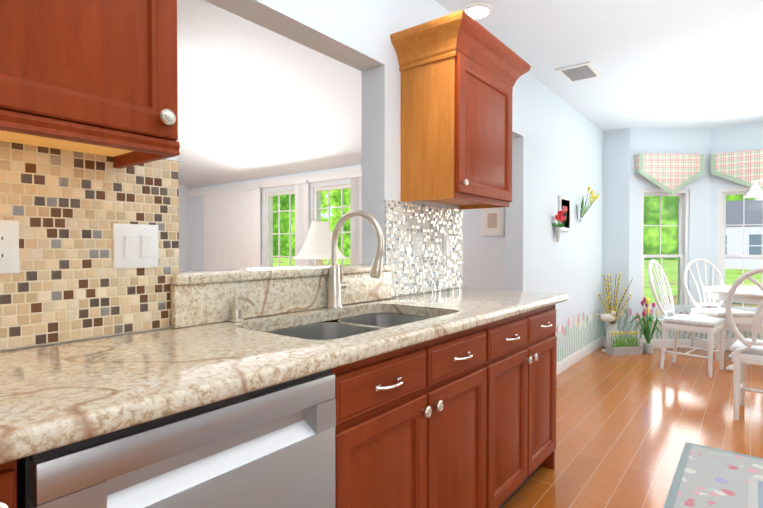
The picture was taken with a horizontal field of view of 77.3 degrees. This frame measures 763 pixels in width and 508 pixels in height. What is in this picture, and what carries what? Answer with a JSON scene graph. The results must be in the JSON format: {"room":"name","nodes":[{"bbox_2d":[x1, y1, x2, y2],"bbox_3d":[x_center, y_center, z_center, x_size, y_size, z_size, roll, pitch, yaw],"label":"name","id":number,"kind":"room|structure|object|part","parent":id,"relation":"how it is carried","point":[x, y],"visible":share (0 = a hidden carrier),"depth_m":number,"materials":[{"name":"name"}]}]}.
{"room":"kitchen","nodes":[
{"label":"kitchen","id":0,"kind":"room"},
{"bbox_2d":[177,0,361,187],"bbox_3d":[-3.211,-2.299,3.941,6.970,2.360,7.750,1,1,38],"label":"ceiling","id":1,"kind":"structure","parent":0,"point":[255,101],"depth_m":5.18,"materials":[{"name":"white paint"}]},
{"bbox_2d":[0,0,602,350],"bbox_3d":[-0.058,-0.136,2.313,0.145,2.520,8.800,1,1,38],"label":"wall","id":2,"kind":"structure","parent":0,"point":[557,145],"depth_m":3.68,"materials":[{"name":"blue paint"}]},
{"bbox_2d":[0,141,178,349],"bbox_3d":[-1.077,-0.023,0.877,0.008,0.504,1.480,1,1,38],"label":"tile backsplash","id":3,"kind":"structure","parent":2,"relation":"attached to","point":[66,209],"depth_m":1.24,"materials":[{"name":"tile"}]},
{"bbox_2d":[0,220,18,273],"bbox_3d":[-0.888,-0.017,1.105,0.011,0.125,0.080,1,1,38],"label":"outlet plate","id":4,"kind":"object","parent":3,"relation":"attached to","point":[9,246],"visible":1,"depth_m":1.12,"materials":[{"name":"white plastic"}]},
{"bbox_2d":[113,223,158,268],"bbox_3d":[-0.693,-0.022,1.354,0.014,0.125,0.125,1,1,38],"label":"switch plate","id":5,"kind":"object","parent":3,"relation":"attached to","point":[135,245],"visible":1,"depth_m":1.35,"materials":[{"name":"white plastic"}]},
{"bbox_2d":[0,0,179,163],"bbox_3d":[-0.803,-0.711,0.962,0.324,0.890,0.654,1,1,38],"label":"upper cabinet","id":6,"kind":"object","parent":2,"relation":"attached to","point":[98,77],"depth_m":0.99,"materials":[{"name":"brown wood"}]},
{"bbox_3d":[-0.489,-0.310,1.085,0.028,0.036,0.036,1,1,38],"label":"knob","id":7,"kind":"part","parent":6,"relation":"part of","materials":[{"name":"silver metal"}]},
{"bbox_2d":[170,271,391,325],"bbox_3d":[-0.296,0.152,1.853,0.030,0.127,1.075,1,1,38],"label":"backsplash","id":8,"kind":"structure","parent":2,"relation":"attached to","point":[193,304],"depth_m":1.69,"materials":[{"name":"beige stone"}]},
{"bbox_2d":[171,264,392,284],"bbox_3d":[-0.360,0.071,1.901,0.217,0.032,1.075,1,1,38],"label":"sill","id":9,"kind":"structure","parent":2,"relation":"on","point":[208,276],"depth_m":1.69,"materials":[{"name":"beige stone"}]},
{"bbox_2d":[385,199,462,296],"bbox_3d":[0.253,-0.030,2.590,0.008,0.470,0.764,1,1,38],"label":"tile backsplash","id":10,"kind":"structure","parent":2,"relation":"attached to","point":[431,268],"depth_m":2.54,"materials":[{"name":"tile"}]},
{"bbox_2d":[413,233,421,255],"bbox_3d":[0.191,-0.048,2.494,0.010,0.120,0.075,1,1,38],"label":"outlet","id":11,"kind":"object","parent":10,"relation":"attached to","point":[417,244],"visible":1,"depth_m":2.49,"materials":[{"name":"white plastic"}]},
{"bbox_2d":[442,234,449,255],"bbox_3d":[0.373,-0.051,2.726,0.014,0.120,0.075,1,1,38],"label":"light switch","id":12,"kind":"object","parent":10,"relation":"attached to","point":[445,244],"visible":1,"depth_m":2.71,"materials":[{"name":"white plastic"}]},
{"bbox_2d":[390,10,530,209],"bbox_3d":[0.444,-0.664,2.512,0.392,0.802,0.805,1,1,38],"label":"upper cabinet","id":13,"kind":"object","parent":2,"relation":"attached to","point":[462,71],"visible":1,"depth_m":2.30,"materials":[{"name":"brown wood"}]},
{"bbox_3d":[0.444,-0.989,2.508,0.392,0.152,0.805,1,1,38],"label":"crown","id":14,"kind":"part","parent":13,"relation":"part of","materials":[{"name":"brown wood"}]},
{"bbox_3d":[0.538,-0.609,2.440,0.020,0.640,0.617,1,1,38],"label":"door","id":15,"kind":"part","parent":13,"relation":"part of","materials":[{"name":"brown wood"}]},
{"bbox_2d":[551,210,565,241],"bbox_3d":[1.572,-0.244,4.221,0.108,0.284,0.184,1,1,38],"label":"vase","id":16,"kind":"object","parent":2,"relation":"attached to","point":[559,217],"visible":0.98,"depth_m":4.20,"materials":[{"name":"silver metal"}]},
{"bbox_2d":[558,195,570,230],"bbox_3d":[1.715,-0.376,4.453,0.023,0.320,0.320,1,1,38],"label":"framed picture","id":17,"kind":"object","parent":2,"relation":"attached to","point":[564,203],"visible":0.9,"depth_m":4.46,"materials":[{"name":"white paint"}]},
{"bbox_2d":[576,186,598,221],"bbox_3d":[2.084,-0.493,4.818,0.150,0.365,0.331,1,1,38],"label":"flowers","id":18,"kind":"object","parent":2,"relation":"attached to","point":[593,196],"visible":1,"depth_m":4.79,"materials":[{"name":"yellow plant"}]},
{"bbox_2d":[178,165,504,289],"bbox_3d":[-0.480,-1.169,1.834,0.051,4.600,7.750,1,1,38],"label":"wall","id":19,"kind":"structure","parent":0,"point":[483,262],"depth_m":2.00,"materials":[{"name":"white paint"}]},
{"bbox_2d":[203,186,260,269],"bbox_3d":[-2.560,-0.052,8.095,1.540,2.070,0.066,1,1,38],"label":"vertical blinds","id":20,"kind":"object","parent":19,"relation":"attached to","point":[231,228],"visible":0.67,"depth_m":8.02,"materials":[{"name":"white plastic"}]},
{"bbox_2d":[188,167,361,196],"bbox_3d":[-0.921,-1.100,6.864,6.820,0.120,0.050,1,1,38],"label":"trim","id":21,"kind":"structure","parent":19,"relation":"attached to","point":[319,177],"depth_m":7.24,"materials":[{"name":"white paint"}]},
{"bbox_2d":[266,190,294,267],"bbox_3d":[-1.515,-0.088,7.467,0.780,1.780,0.090,1,1,38],"label":"window","id":22,"kind":"structure","parent":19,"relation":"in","point":[269,229],"depth_m":7.63,"materials":[{"name":"white paint"}]},
{"bbox_2d":[294,180,308,265],"bbox_3d":[-1.174,-0.037,7.019,0.250,2.070,0.065,1,1,38],"label":"vertical blinds","id":23,"kind":"object","parent":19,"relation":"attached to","point":[301,212],"visible":0.6,"depth_m":7.01,"materials":[{"name":"white plastic"}]},
{"bbox_2d":[314,184,349,265],"bbox_3d":[-0.655,-0.079,6.798,0.780,1.780,0.090,1,1,38],"label":"window","id":24,"kind":"structure","parent":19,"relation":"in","point":[317,202],"depth_m":6.87,"materials":[{"name":"white paint"}]},
{"bbox_2d":[350,173,361,263],"bbox_3d":[-0.167,-0.026,6.237,0.600,2.070,0.064,1,1,38],"label":"vertical blinds","id":25,"kind":"object","parent":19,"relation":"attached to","point":[355,221],"visible":0.19,"depth_m":6.35,"materials":[{"name":"white plastic"}]},
{"bbox_2d":[481,207,503,235],"bbox_3d":[1.219,-0.367,5.228,0.260,0.340,0.022,1,1,38],"label":"framed picture","id":26,"kind":"object","parent":19,"relation":"attached to","point":[492,221],"visible":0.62,"depth_m":5.22,"materials":[{"name":"white paint"}]},
{"bbox_2d":[435,0,762,130],"bbox_3d":[1.772,-1.423,1.443,4.080,0.080,9.700,1,1,38],"label":"ceiling","id":27,"kind":"structure","parent":0,"point":[677,63],"depth_m":3.35,"materials":[{"name":"white paint"}]},
{"bbox_2d":[462,2,491,18],"bbox_3d":[0.548,-1.392,2.736,0.170,0.018,0.170,1,1,38],"label":"recessed light","id":28,"kind":"object","parent":27,"relation":"in","point":[477,10],"visible":0.96,"depth_m":2.71,"materials":[{"name":"white paint"}]},
{"bbox_2d":[556,61,601,82],"bbox_3d":[1.540,-1.409,3.712,0.250,0.012,0.360,1,1,38],"label":"ceiling vent","id":29,"kind":"object","parent":27,"relation":"in","point":[579,72],"visible":1,"depth_m":3.69,"materials":[{"name":"white metal"}]},
{"bbox_2d":[743,178,762,199],"bbox_3d":[3.797,-0.980,4.377,0.760,0.890,0.738,1,1,38],"label":"chandelier","id":30,"kind":"object","parent":27,"relation":"hanging from","point":[755,190],"visible":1,"depth_m":4.48,"materials":[{"name":"white paint"}]},
{"bbox_2d":[502,346,762,507],"bbox_3d":[1.772,1.161,1.479,4.080,0.050,9.700,1,1,38],"label":"floor","id":31,"kind":"structure","parent":0,"point":[628,427],"depth_m":3.10,"materials":[{"name":"brown wood"}]},
{"bbox_2d":[0,458,43,507],"bbox_3d":[-0.867,0.711,0.654,0.620,0.874,0.473,1,1,38],"label":"base cabinet","id":32,"kind":"object","parent":31,"relation":"on","point":[21,486],"depth_m":0.66,"materials":[{"name":"brown wood"}]},
{"bbox_2d":[44,366,351,507],"bbox_3d":[-0.528,0.705,1.091,0.620,0.874,0.632,1,1,38],"label":"dishwasher","id":33,"kind":"object","parent":31,"relation":"on","point":[334,388],"depth_m":0.91,"materials":[{"name":"silver metal"}]},
{"bbox_2d":[0,288,567,469],"bbox_3d":[-0.276,0.243,1.399,0.632,0.040,3.280,1,1,38],"label":"countertop","id":34,"kind":"structure","parent":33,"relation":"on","point":[57,398],"depth_m":1.01,"materials":[{"name":"beige stone"}]},
{"bbox_2d":[224,294,259,321],"bbox_3d":[-0.443,0.178,1.533,0.119,0.083,0.044,1,1,38],"label":"faucet","id":35,"kind":"object","parent":34,"relation":"on","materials":[{"name":"silver metal"}]},
{"bbox_2d":[324,210,387,309],"bbox_3d":[-0.094,0.022,1.855,0.279,0.386,0.091,1,1,38],"label":"faucet","id":36,"kind":"object","parent":34,"relation":"on","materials":[{"name":"silver metal"}]},
{"bbox_2d":[360,302,560,507],"bbox_3d":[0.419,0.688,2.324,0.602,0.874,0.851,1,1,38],"label":"base cabinet","id":37,"kind":"object","parent":31,"relation":"on","point":[474,442],"depth_m":1.77,"materials":[{"name":"brown wood"}]},
{"bbox_2d":[596,311,615,351],"bbox_3d":[2.492,0.854,5.285,0.228,0.457,0.085,1,1,38],"label":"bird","id":38,"kind":"object","parent":31,"relation":"on","point":[607,318],"visible":0.81,"depth_m":5.26,"materials":[{"name":"white ceramic"}]},
{"bbox_2d":[598,273,632,346],"bbox_3d":[2.632,0.651,5.368,0.330,0.861,0.358,1,1,38],"label":"pitcher","id":39,"kind":"object","parent":31,"relation":"on","point":[612,326],"visible":0.94,"depth_m":5.38,"materials":[{"name":"white ceramic"}]},
{"bbox_2d":[606,331,642,355],"bbox_3d":[2.639,0.959,5.170,0.365,0.250,0.139,0,1,-14],"label":"box","id":40,"kind":"object","parent":31,"relation":"on","point":[619,348],"visible":1,"depth_m":5.14,"materials":[{"name":"grey wood"}]},
{"bbox_2d":[630,297,661,353],"bbox_3d":[2.890,0.778,5.206,0.358,0.611,0.275,1,1,38],"label":"pot","id":41,"kind":"object","parent":31,"relation":"on","point":[648,347],"visible":1,"depth_m":5.20,"materials":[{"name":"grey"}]},
{"bbox_2d":[648,259,726,377],"bbox_3d":[2.893,0.576,4.556,0.464,1.037,0.587,-1,1,-42],"label":"dining chair","id":42,"kind":"object","parent":31,"relation":"on","point":[710,327],"visible":1,"depth_m":4.49,"materials":[{"name":"white paint"}]},
{"bbox_2d":[663,442,762,507],"bbox_3d":[1.415,1.129,1.509,1.000,0.011,2.510,1,1,38],"label":"floral rug","id":43,"kind":"object","parent":31,"relation":"on","point":[707,477],"visible":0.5,"depth_m":2.34,"materials":[{"name":"fabric"}]},
{"bbox_2d":[683,258,754,360],"bbox_3d":[3.596,0.568,5.107,0.464,1.037,0.587,0,1,-2],"label":"dining chair","id":44,"kind":"object","parent":31,"relation":"on","point":[740,316],"visible":0.6,"depth_m":5.22,"materials":[{"name":"white paint"}]},
{"bbox_2d":[703,286,762,370],"bbox_3d":[3.700,0.718,4.509,1.100,0.751,1.100,1,1,38],"label":"round dining table","id":45,"kind":"object","parent":31,"relation":"on","point":[749,294],"visible":0.62,"depth_m":4.45,"materials":[{"name":"white paint"}]},
{"bbox_2d":[725,267,762,419],"bbox_3d":[2.601,0.595,3.172,0.464,1.037,0.587,1,1,44],"label":"dining chair","id":46,"kind":"object","parent":31,"relation":"on","point":[746,350],"visible":1,"depth_m":3.17,"materials":[{"name":"white paint"}]},
{"bbox_2d":[602,122,762,335],"bbox_3d":[4.351,-0.170,4.744,3.835,2.520,0.750,1,1,38],"label":"wall","id":47,"kind":"structure","parent":0,"point":[624,185],"depth_m":5.46,"materials":[{"name":"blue paint"}]},
{"bbox_2d":[556,336,735,375],"bbox_3d":[3.547,1.052,3.726,3.835,0.105,3.070,1,1,38],"label":"baseboard","id":48,"kind":"structure","parent":47,"relation":"attached to","point":[572,359],"depth_m":5.39,"materials":[{"name":"white paint"}]},
{"bbox_2d":[637,319,662,328],"bbox_3d":[3.252,0.800,5.467,0.660,0.111,0.075,0,1,-2],"label":"trim","id":49,"kind":"structure","parent":47,"relation":"attached to","point":[652,325],"depth_m":5.45,"materials":[{"name":"white paint"}]},
{"bbox_2d":[555,303,762,362],"bbox_3d":[3.547,0.802,3.724,3.828,0.395,3.063,1,1,38],"label":"wainscoting","id":50,"kind":"structure","parent":47,"relation":"attached to","point":[576,332],"depth_m":5.36,"materials":[{"name":"white wood"}]},
{"bbox_2d":[641,189,688,304],"bbox_3d":[3.249,0.004,5.548,0.560,1.490,0.130,0,1,-2],"label":"bay window","id":51,"kind":"structure","parent":47,"relation":"in","point":[681,256],"depth_m":5.53,"materials":[{"name":"white paint"}]},
{"bbox_2d":[634,153,703,194],"bbox_3d":[3.261,-0.897,5.398,0.749,0.465,0.103,0,1,-2],"label":"valance","id":52,"kind":"object","parent":47,"relation":"attached to","point":[670,174],"visible":1,"depth_m":5.37,"materials":[{"name":"multicoloured fabric"}]},
{"bbox_2d":[710,149,762,191],"bbox_3d":[4.344,-0.818,4.958,1.524,0.610,0.103,1,1,38],"label":"valance","id":53,"kind":"object","parent":47,"relation":"attached to","point":[745,168],"visible":0.96,"depth_m":5.23,"materials":[{"name":"multicoloured fabric"}]},
{"bbox_2d":[717,187,762,307],"bbox_3d":[4.429,0.010,5.078,1.380,1.490,0.130,1,1,38],"label":"bay window","id":54,"kind":"structure","parent":47,"relation":"in","point":[722,218],"depth_m":5.43,"materials":[{"name":"white paint"}]},
{"bbox_2d":[727,323,761,332],"bbox_3d":[4.372,0.806,5.017,1.480,0.111,0.075,1,1,38],"label":"trim","id":55,"kind":"structure","parent":47,"relation":"attached to","point":[745,327],"depth_m":5.28,"materials":[{"name":"white paint"}]},
{"bbox_3d":[-3.146,1.126,4.033,6.819,0.048,7.700,1,1,38],"label":"floor","id":56,"kind":"structure","parent":0,"visible":0},
{"bbox_2d":[293,216,347,264],"bbox_3d":[-0.522,0.383,4.074,0.600,1.433,0.600,1,1,38],"label":"table lamp","id":57,"kind":"object","parent":56,"relation":"on","point":[317,243],"visible":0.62,"depth_m":3.96,"materials":[{"name":"white fabric"}]},
{"label":"outside","id":58,"kind":"structure","parent":0,"visible":0},
{"bbox_2d":[273,189,757,259],"bbox_3d":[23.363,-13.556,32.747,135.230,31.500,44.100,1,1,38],"label":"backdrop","id":59,"kind":"structure","parent":58,"point":[650,237],"depth_m":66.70,"materials":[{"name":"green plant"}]},
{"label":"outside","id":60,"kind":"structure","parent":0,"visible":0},
{"bbox_2d":[273,258,761,306],"bbox_3d":[17.742,1.193,24.089,160.000,0.150,80.000,1,1,38],"label":"lawn","id":61,"kind":"structure","parent":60,"point":[284,262],"depth_m":23.78,"materials":[{"name":"green plant"}]},
{"bbox_2d":[725,200,762,268],"bbox_3d":[31.464,-1.432,31.119,18.800,4.900,8.800,1,1,38],"label":"neighbouring house","id":62,"kind":"structure","parent":61,"relation":"on","point":[734,244],"depth_m":32.03,"materials":[{"name":"white"}]}
]}

